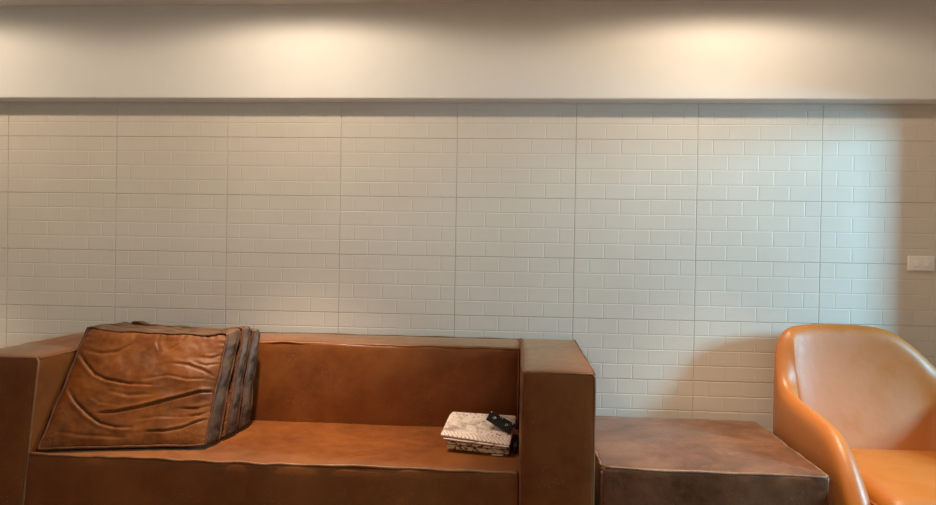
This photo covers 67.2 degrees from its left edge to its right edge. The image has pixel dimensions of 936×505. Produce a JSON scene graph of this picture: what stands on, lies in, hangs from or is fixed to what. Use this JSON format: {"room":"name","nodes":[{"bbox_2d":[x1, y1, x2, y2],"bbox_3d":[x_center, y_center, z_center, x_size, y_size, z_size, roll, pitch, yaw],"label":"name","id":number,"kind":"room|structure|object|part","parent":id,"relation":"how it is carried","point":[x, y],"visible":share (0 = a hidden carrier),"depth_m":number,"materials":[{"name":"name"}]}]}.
{"room":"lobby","nodes":[
{"label":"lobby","id":0,"kind":"room"},
{"bbox_2d":[0,0,775,6],"bbox_3d":[-1.339,-1.277,0.863,7.600,0.100,5.800,1,1,4],"label":"ceiling","id":1,"kind":"structure","parent":0,"point":[3,3],"depth_m":3.51,"materials":[{"name":"paint"}]},
{"bbox_2d":[0,102,935,433],"bbox_3d":[-1.162,-0.009,3.670,7.400,2.480,0.004,1,1,4],"label":"wall","id":2,"kind":"structure","parent":0,"point":[676,245],"depth_m":3.58,"materials":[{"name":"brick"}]},
{"bbox_2d":[0,0,935,103],"bbox_3d":[-1.150,-1.013,3.606,7.400,0.470,0.113,1,1,4],"label":"soffit","id":3,"kind":"object","parent":2,"relation":"attached to","point":[778,51],"depth_m":3.47,"materials":[{"name":"beige paint"}]},
{"bbox_2d":[907,256,934,270],"bbox_3d":[2.203,0.053,3.423,0.124,0.072,0.017,1,1,4],"label":"light switch","id":4,"kind":"object","parent":2,"relation":"attached to","point":[915,263],"visible":1,"depth_m":3.42,"materials":[{"name":"beige plastic"}]},
{"bbox_3d":[-1.381,1.303,0.887,7.600,0.100,5.800,1,1,4],"label":"floor","id":5,"kind":"structure","parent":0,"visible":0},
{"bbox_2d":[0,332,595,504],"bbox_3d":[-0.723,0.826,3.152,2.455,0.834,0.970,1,1,4],"label":"sofa","id":6,"kind":"object","parent":5,"relation":"on","point":[337,419],"visible":0.82,"depth_m":2.75,"materials":[{"name":"brown leather"}]},
{"bbox_3d":[-1.795,0.788,3.225,0.303,0.795,0.964,1,1,4],"label":"armrest","id":7,"kind":"part","parent":6,"relation":"part of","materials":[{"name":"brown leather"}]},
{"bbox_2d":[37,323,239,449],"bbox_3d":[-1.357,0.554,2.967,0.697,0.472,0.355,1,1,-6],"label":"throw cushion","id":8,"kind":"object","parent":6,"relation":"on","point":[123,386],"visible":1,"depth_m":2.91,"materials":[{"name":"leather"}]},
{"bbox_2d":[113,322,250,437],"bbox_3d":[-1.321,0.556,3.074,0.644,0.465,0.344,1,1,0],"label":"throw cushion","id":9,"kind":"object","parent":6,"relation":"on","point":[231,418],"visible":0.17,"depth_m":3.12,"materials":[{"name":"leather"}]},
{"bbox_3d":[-1.330,0.556,3.054,0.634,0.449,0.244,1,1,-4],"label":"panel","id":10,"kind":"part","parent":9,"relation":"part of","materials":[{"name":"leather"}]},
{"bbox_2d":[131,321,260,429],"bbox_3d":[-1.293,0.556,3.169,0.638,0.464,0.284,1,1,4],"label":"throw cushion","id":11,"kind":"object","parent":6,"relation":"on","point":[250,369],"visible":0.18,"depth_m":3.22,"materials":[{"name":"leather"}]},
{"bbox_3d":[-0.761,0.981,3.000,1.951,0.369,0.656,1,1,4],"label":"seat","id":12,"kind":"part","parent":6,"relation":"part of","materials":[{"name":"brown leather"}]},
{"bbox_3d":[-0.685,0.732,3.463,1.879,0.631,0.343,1,1,4],"label":"backrest","id":13,"kind":"part","parent":6,"relation":"part of","materials":[{"name":"brown leather"}]},
{"bbox_2d":[447,439,511,455],"bbox_3d":[0.051,0.789,2.966,0.268,0.036,0.315,1,1,4],"label":"folded fabric","id":14,"kind":"object","parent":6,"relation":"on","point":[453,445],"visible":0.29,"depth_m":2.84,"materials":[{"name":"white fabric"}]},
{"bbox_2d":[441,412,515,447],"bbox_3d":[0.049,0.740,2.971,0.308,0.060,0.351,1,1,4],"label":"shirt","id":15,"kind":"object","parent":14,"relation":"on","point":[474,428],"visible":0.81,"depth_m":2.92,"materials":[{"name":"snakeskin fabric"},{"name":"black leather"}]},
{"bbox_2d":[486,411,515,433],"bbox_3d":[0.133,0.710,2.950,0.122,0.068,0.067,1,1,30],"label":"strap","id":16,"kind":"object","parent":15,"relation":"on","point":[497,420],"visible":1,"depth_m":2.95,"materials":[{"name":"black plastic"}]},
{"bbox_2d":[513,434,516,453],"bbox_3d":[0.196,0.795,2.926,0.020,0.030,0.186,1,1,4],"label":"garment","id":17,"kind":"object","parent":6,"relation":"on","point":[515,435],"visible":1,"depth_m":2.86,"materials":[{"name":"fabric"}]},
{"bbox_3d":[0.361,0.826,3.073,0.279,0.793,0.964,1,1,4],"label":"armrest","id":18,"kind":"part","parent":6,"relation":"part of","materials":[{"name":"brown leather"}]},
{"bbox_2d":[594,416,828,504],"bbox_3d":[0.938,1.034,3.024,0.864,0.475,0.840,1,1,4],"label":"side table","id":19,"kind":"object","parent":5,"relation":"on","point":[638,460],"visible":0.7,"depth_m":2.68,"materials":[{"name":"leather"}]},
{"bbox_2d":[773,324,935,504],"bbox_3d":[1.812,0.816,2.897,0.842,0.942,0.990,1,1,4],"label":"tub chair","id":20,"kind":"object","parent":5,"relation":"on","point":[857,402],"visible":0.88,"depth_m":3.20,"materials":[{"name":"orange leather"}]},
{"bbox_2d":[851,449,935,504],"bbox_3d":[1.800,0.978,2.773,0.616,0.248,0.738,1,1,4],"label":"seat cushion","id":21,"kind":"object","parent":20,"relation":"on","point":[890,476],"depth_m":2.71,"materials":[{"name":"orange leather"}]}
]}

